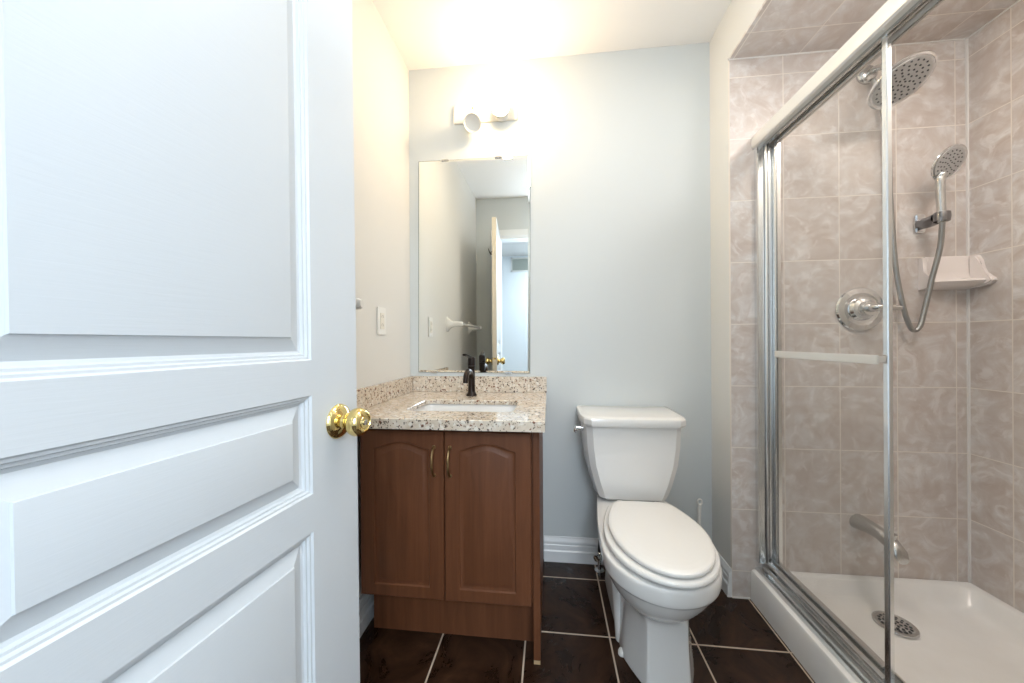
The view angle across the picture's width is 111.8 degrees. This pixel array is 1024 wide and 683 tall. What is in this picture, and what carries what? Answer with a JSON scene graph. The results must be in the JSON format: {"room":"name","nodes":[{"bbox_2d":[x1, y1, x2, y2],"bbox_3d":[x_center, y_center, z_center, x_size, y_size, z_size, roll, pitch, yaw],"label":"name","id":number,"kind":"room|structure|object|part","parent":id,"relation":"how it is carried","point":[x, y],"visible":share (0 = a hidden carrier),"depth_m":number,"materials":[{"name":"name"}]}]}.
{"room":"bathroom","nodes":[
{"label":"bathroom","id":0,"kind":"room"},
{"bbox_2d":[352,0,409,597],"bbox_3d":[-0.661,-0.155,0.898,0.100,2.438,1.743,0,0,6],"label":"wall","id":1,"kind":"structure","parent":0,"point":[380,73],"depth_m":1.45,"materials":[{"name":"white paint"}]},
{"bbox_2d":[356,298,363,308],"bbox_3d":[-0.566,-0.119,0.778,0.114,0.104,0.723,0,0,6],"label":"towel rail","id":2,"kind":"object","parent":1,"relation":"attached to","point":[359,302],"visible":0.09,"depth_m":1.09,"materials":[{"name":"white ceramic"}]},
{"bbox_2d":[359,594,373,636],"bbox_3d":[-0.587,1.005,0.959,0.022,0.116,1.607,0,0,6],"label":"baseboard","id":3,"kind":"structure","parent":1,"relation":"attached to","point":[366,601],"depth_m":1.29,"materials":[{"name":"white paint"}]},
{"bbox_2d":[377,307,385,334],"bbox_3d":[-0.546,-0.085,1.453,0.008,0.116,0.071,0,0,6],"label":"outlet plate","id":4,"kind":"object","parent":1,"relation":"attached to","point":[381,312],"visible":1,"depth_m":1.44,"materials":[{"name":"white plastic"}]},
{"bbox_2d":[372,0,731,69],"bbox_3d":[-0.007,-1.408,-0.227,3.450,0.060,4.150,0,0,6],"label":"ceiling","id":5,"kind":"structure","parent":0,"point":[427,34],"depth_m":1.52,"materials":[{"name":"white paint"}]},
{"bbox_2d":[409,42,711,558],"bbox_3d":[0.157,-0.160,1.736,1.545,2.438,0.100,0,0,6],"label":"wall","id":6,"kind":"structure","parent":0,"point":[617,143],"depth_m":1.66,"materials":[{"name":"white paint"}]},
{"bbox_2d":[418,155,529,373],"bbox_3d":[-0.192,-0.376,1.719,0.572,1.070,0.008,0,0,6],"label":"wall mirror","id":7,"kind":"object","parent":6,"relation":"attached to","point":[474,214],"visible":0.98,"depth_m":1.72,"materials":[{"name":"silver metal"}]},
{"bbox_2d":[413,376,546,392],"bbox_3d":[-0.164,0.210,1.710,0.666,0.076,0.020,0,0,6],"label":"backsplash","id":8,"kind":"structure","parent":6,"relation":"attached to","point":[534,384],"depth_m":1.70,"materials":[{"name":"stone"}]},
{"bbox_2d":[454,92,517,132],"bbox_3d":[-0.139,-1.090,1.642,0.320,0.162,0.148,0,0,6],"label":"vanity light","id":9,"kind":"object","parent":6,"relation":"attached to","point":[500,110],"visible":1,"depth_m":1.69,"materials":[{"name":"white metal"}]},
{"bbox_2d":[464,113,480,132],"bbox_3d":[-0.187,-1.056,1.667,0.083,0.093,0.093,0,0,6],"label":"socket","id":10,"kind":"object","parent":9,"relation":"attached to","point":[472,121],"depth_m":1.67,"materials":[{"name":"white plastic"}]},
{"bbox_3d":[-0.131,-1.127,1.711,0.320,0.090,0.010,0,0,6],"label":"plate","id":11,"kind":"part","parent":9,"relation":"part of","materials":[{"name":"white ceramic"}]},
{"bbox_3d":[-0.057,-1.105,1.605,0.062,0.062,0.093,0,0,6],"label":"bulb","id":12,"kind":"part","parent":9,"relation":"part of","materials":[{"name":"white glass"}]},
{"bbox_2d":[492,100,508,121],"bbox_3d":[-0.051,-1.105,1.667,0.084,0.084,0.060,0,0,6],"label":"socket","id":13,"kind":"object","parent":9,"relation":"attached to","point":[498,115],"depth_m":1.66,"materials":[{"name":"white plastic"}]},
{"bbox_2d":[544,535,603,564],"bbox_3d":[0.540,0.999,1.636,0.774,0.116,0.017,0,0,6],"label":"baseboard","id":14,"kind":"structure","parent":6,"relation":"attached to","point":[579,550],"depth_m":1.66,"materials":[{"name":"white paint"}]},
{"bbox_2d":[360,559,814,682],"bbox_3d":[0.006,1.090,-0.226,3.450,0.060,4.150,0,0,6],"label":"floor","id":15,"kind":"structure","parent":0,"point":[732,641],"depth_m":1.19,"materials":[{"name":"tile"}]},
{"bbox_2d":[360,429,542,664],"bbox_3d":[-0.190,0.672,1.415,0.619,0.778,0.572,0,0,6],"label":"vanity cabinet","id":16,"kind":"object","parent":15,"relation":"on","point":[452,520],"visible":0.94,"depth_m":1.17,"materials":[{"name":"brown wood"}]},
{"bbox_3d":[-0.375,0.586,1.188,0.296,0.568,0.019,0,0,6],"label":"door","id":17,"kind":"part","parent":16,"relation":"part of","materials":[{"name":"brown wood"}]},
{"bbox_3d":[-0.264,0.402,1.151,0.014,0.108,0.032,0,0,6],"label":"handle","id":18,"kind":"part","parent":16,"relation":"part of","materials":[{"name":"gold metal"}]},
{"bbox_3d":[-0.209,0.402,1.146,0.014,0.108,0.032,0,0,6],"label":"handle","id":19,"kind":"part","parent":16,"relation":"part of","materials":[{"name":"gold metal"}]},
{"bbox_2d":[357,376,546,432],"bbox_3d":[-0.206,0.227,1.413,0.687,0.110,0.620,0,0,6],"label":"countertop","id":20,"kind":"structure","parent":16,"relation":"on","point":[392,404],"depth_m":1.40,"materials":[{"name":"stone"}]},
{"bbox_2d":[414,404,516,411],"bbox_3d":[-0.180,0.351,1.350,0.443,0.168,0.283,0,0,6],"label":"sink","id":21,"kind":"object","parent":20,"relation":"in","point":[428,407],"visible":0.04,"depth_m":1.47,"materials":[{"name":"white ceramic"}]},
{"bbox_2d":[462,354,476,395],"bbox_3d":[-0.191,0.151,1.541,0.051,0.194,0.152,0,0,6],"label":"faucet","id":22,"kind":"object","parent":20,"relation":"on","point":[469,374],"visible":1,"depth_m":1.58,"materials":[{"name":"brown metal"}]},
{"bbox_3d":[-0.192,0.150,1.531,0.027,0.060,0.132,0,0,6],"label":"spout","id":23,"kind":"part","parent":22,"relation":"part of","materials":[{"name":"brown metal"}]},
{"bbox_3d":[-0.193,0.082,1.557,0.034,0.057,0.104,0,0,11],"label":"lever","id":24,"kind":"part","parent":22,"relation":"part of","materials":[{"name":"brown metal"}]},
{"bbox_3d":[-0.081,0.584,1.155,0.290,0.568,0.019,0,0,6],"label":"door","id":25,"kind":"part","parent":16,"relation":"part of","materials":[{"name":"brown wood"}]},
{"bbox_3d":[-0.217,0.571,1.190,0.577,0.573,0.018,0,0,6],"label":"frame","id":26,"kind":"part","parent":16,"relation":"part of","materials":[{"name":"brown wood"}]},
{"bbox_3d":[0.109,0.664,1.402,0.022,0.766,0.534,0,0,6],"label":"panel","id":27,"kind":"part","parent":16,"relation":"part of","materials":[{"name":"brown wood"}]},
{"bbox_2d":[593,539,603,573],"bbox_3d":[0.400,0.857,1.599,0.044,0.400,0.053,0,0,43],"label":"water supply valve","id":28,"kind":"object","parent":15,"relation":"on","point":[598,557],"visible":0.58,"depth_m":1.59,"materials":[{"name":"silver metal"}]},
{"bbox_2d":[573,405,721,682],"bbox_3d":[0.467,0.680,1.281,0.450,0.754,0.727,0,0,6],"label":"toilet","id":29,"kind":"object","parent":15,"relation":"on","point":[663,569],"visible":1,"depth_m":1.13,"materials":[{"name":"white ceramic"}]},
{"bbox_3d":[0.281,0.370,1.472,0.042,0.026,0.068,0,0,6],"label":"flush lever","id":30,"kind":"part","parent":29,"relation":"part of","materials":[{"name":"silver metal"}]},
{"bbox_3d":[0.505,0.501,1.510,0.396,0.314,0.240,0,0,6],"label":"tank","id":31,"kind":"part","parent":29,"relation":"part of","materials":[{"name":"white ceramic"}]},
{"bbox_3d":[0.504,0.323,1.504,0.422,0.040,0.275,0,0,6],"label":"tank lid","id":32,"kind":"part","parent":29,"relation":"part of","materials":[{"name":"white ceramic"}]},
{"bbox_3d":[0.483,0.860,1.248,0.354,0.395,0.655,0,0,6],"label":"bowl","id":33,"kind":"part","parent":29,"relation":"part of","materials":[{"name":"white ceramic"}]},
{"bbox_3d":[0.476,0.649,1.139,0.340,0.022,0.453,0,0,6],"label":"seat","id":34,"kind":"part","parent":29,"relation":"part of","materials":[{"name":"white plastic"}]},
{"bbox_3d":[0.479,0.627,1.137,0.314,0.022,0.431,0,0,6],"label":"lid","id":35,"kind":"part","parent":29,"relation":"part of","materials":[{"name":"white plastic"}]},
{"bbox_2d":[697,498,702,525],"bbox_3d":[0.828,0.875,1.535,0.076,0.361,0.076,0,0,6],"label":"toilet brush","id":36,"kind":"object","parent":15,"relation":"on","point":[701,500],"visible":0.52,"depth_m":1.53,"materials":[{"name":"white plastic"}]},
{"bbox_2d":[751,569,1023,682],"bbox_3d":[1.319,0.991,0.922,0.790,0.124,0.914,0,0,6],"label":"shower pan","id":37,"kind":"object","parent":15,"relation":"on","point":[968,634],"visible":0.69,"depth_m":1.21,"materials":[{"name":"plastic"}]},
{"bbox_2d":[751,0,943,682],"bbox_3d":[0.985,0.044,0.958,0.102,1.772,0.916,0,0,6],"label":"sliding shower door","id":38,"kind":"structure","parent":37,"relation":"on","point":[894,19],"depth_m":1.15,"materials":[{"name":"silver metal"}]},
{"bbox_3d":[0.991,-0.791,1.141,0.013,0.008,0.481,0,0,6],"label":"rail","id":39,"kind":"part","parent":38,"relation":"part of","materials":[{"name":"silver metal"}]},
{"bbox_3d":[1.000,0.885,1.141,0.015,0.014,0.481,0,0,6],"label":"rail","id":40,"kind":"part","parent":38,"relation":"part of","materials":[{"name":"silver metal"}]},
{"bbox_3d":[1.023,-0.792,1.153,0.013,0.008,0.443,0,0,6],"label":"rail","id":41,"kind":"part","parent":38,"relation":"part of","materials":[{"name":"silver metal"}]},
{"bbox_3d":[1.032,0.885,1.154,0.015,0.014,0.443,0,0,6],"label":"rail","id":42,"kind":"part","parent":38,"relation":"part of","materials":[{"name":"silver metal"}]},
{"bbox_3d":[0.980,-0.814,0.958,0.101,0.057,0.915,0,0,6],"label":"header rail","id":43,"kind":"part","parent":38,"relation":"part of","materials":[{"name":"silver metal"}]},
{"bbox_2d":[871,611,919,638],"bbox_3d":[1.354,0.999,1.226,0.116,0.008,0.116,0,0,6],"label":"shower drain","id":44,"kind":"object","parent":37,"relation":"in","point":[903,628],"visible":0.7,"depth_m":1.22,"materials":[{"name":"silver metal"}]},
{"bbox_2d":[709,8,967,597],"bbox_3d":[1.402,-0.167,1.516,0.979,2.438,0.282,0,0,6],"label":"wall","id":45,"kind":"structure","parent":0,"point":[833,443],"depth_m":1.39,"materials":[{"name":"beige tile"}]},
{"bbox_2d":[717,551,731,596],"bbox_3d":[0.907,0.997,1.508,0.017,0.116,0.158,0,0,6],"label":"baseboard","id":46,"kind":"structure","parent":45,"relation":"attached to","point":[726,587],"depth_m":1.45,"materials":[{"name":"white paint"}]},
{"bbox_2d":[836,287,902,330],"bbox_3d":[1.373,-0.128,1.328,0.174,0.174,0.098,0,0,6],"label":"shower valve","id":47,"kind":"object","parent":45,"relation":"attached to","point":[860,308],"visible":0.91,"depth_m":1.36,"materials":[{"name":"silver metal"}]},
{"bbox_3d":[1.397,-0.128,1.304,0.086,0.034,0.054,0,0,6],"label":"lever","id":48,"kind":"part","parent":47,"relation":"part of","materials":[{"name":"silver metal"}]},
{"bbox_2d":[729,0,1020,598],"bbox_3d":[1.280,-0.056,0.926,0.862,2.217,0.918,0,0,6],"label":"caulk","id":49,"kind":"structure","parent":45,"relation":"attached to","point":[967,38],"depth_m":1.33,"materials":[{"name":"white"}]},
{"bbox_2d":[849,514,909,564],"bbox_3d":[1.364,0.728,1.288,0.060,0.089,0.180,0,0,6],"label":"tub spout","id":50,"kind":"object","parent":45,"relation":"attached to","point":[858,521],"visible":0.72,"depth_m":1.28,"materials":[{"name":"silver metal"}]},
{"bbox_2d":[856,50,937,109],"bbox_3d":[1.343,-0.967,1.248,0.175,0.243,0.263,0,0,6],"label":"shower head","id":51,"kind":"object","parent":45,"relation":"attached to","point":[911,72],"visible":0.79,"depth_m":1.19},
{"bbox_3d":[1.374,-0.995,1.287,0.036,0.137,0.176,0,0,24],"label":"arm","id":52,"kind":"part","parent":51,"relation":"part of","materials":[{"name":"silver metal"}]},
{"bbox_3d":[1.338,-0.890,1.191,0.151,0.079,0.131,0,0,6],"label":"plate","id":53,"kind":"part","parent":51,"relation":"part of","materials":[{"name":"grey metal"}]},
{"bbox_2d":[871,78,945,331],"bbox_3d":[1.505,-0.530,1.328,0.200,0.991,0.052,0,0,27],"label":"shower hose","id":54,"kind":"object","parent":51,"relation":"hanging from","point":[941,230],"visible":0.67,"depth_m":1.32,"materials":[{"name":"silver metal"}]},
{"bbox_2d":[931,144,967,222],"bbox_3d":[1.581,-0.569,1.255,0.120,0.262,0.068,0,0,6],"label":"shower","id":55,"kind":"object","parent":54,"relation":"attached to","point":[948,162],"visible":1,"depth_m":1.26,"materials":[{"name":"silver metal"}]},
{"bbox_3d":[1.569,-0.527,1.267,0.034,0.177,0.033,0,0,6],"label":"handle","id":56,"kind":"part","parent":55,"relation":"part of","materials":[{"name":"silver metal"}]},
{"bbox_3d":[1.580,-0.645,1.252,0.102,0.091,0.054,0,0,6],"label":"plate","id":57,"kind":"part","parent":55,"relation":"part of","materials":[{"name":"grey metal"}]},
{"bbox_2d":[914,210,951,232],"bbox_3d":[1.579,-0.458,1.301,0.046,0.071,0.106,0,0,6],"label":"holder","id":58,"kind":"object","parent":45,"relation":"attached to","point":[920,222],"visible":0.98,"depth_m":1.30,"materials":[{"name":"silver metal"}]},
{"bbox_2d":[918,255,997,290],"bbox_3d":[1.666,-0.263,1.300,0.172,0.128,0.090,0,0,6],"label":"corner shelf","id":59,"kind":"object","parent":45,"relation":"attached to","point":[953,272],"visible":0.91,"depth_m":1.32,"materials":[{"name":"white ceramic"}]},
{"bbox_2d":[728,0,1017,58],"bbox_3d":[1.279,-1.274,0.930,0.872,0.221,0.928,0,0,6],"label":"ceiling","id":60,"kind":"structure","parent":0,"point":[755,27],"depth_m":1.28,"materials":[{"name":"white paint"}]},
{"bbox_2d":[969,0,1023,612],"bbox_3d":[1.766,-0.169,0.878,0.117,2.438,0.928,0,0,6],"label":"wall","id":61,"kind":"structure","parent":0,"point":[996,51],"depth_m":1.25,"materials":[{"name":"beige tile"}]},
{"bbox_3d":[0.025,-0.159,0.007,3.450,2.438,0.120,0,0,6],"label":"wall","id":62,"kind":"structure","parent":0,"visible":0},
{"bbox_2d":[0,0,370,682],"bbox_3d":[-0.388,0.039,0.436,0.158,2.023,0.641,0,0,6],"label":"door","id":63,"kind":"structure","parent":62,"relation":"in","point":[181,421],"depth_m":0.41,"materials":[{"name":"white paint"}]},
{"bbox_3d":[-0.314,0.157,0.680,0.064,0.068,0.068,0,0,6],"label":"knob","id":64,"kind":"part","parent":63,"relation":"part of","materials":[{"name":"gold metal"}]}
]}

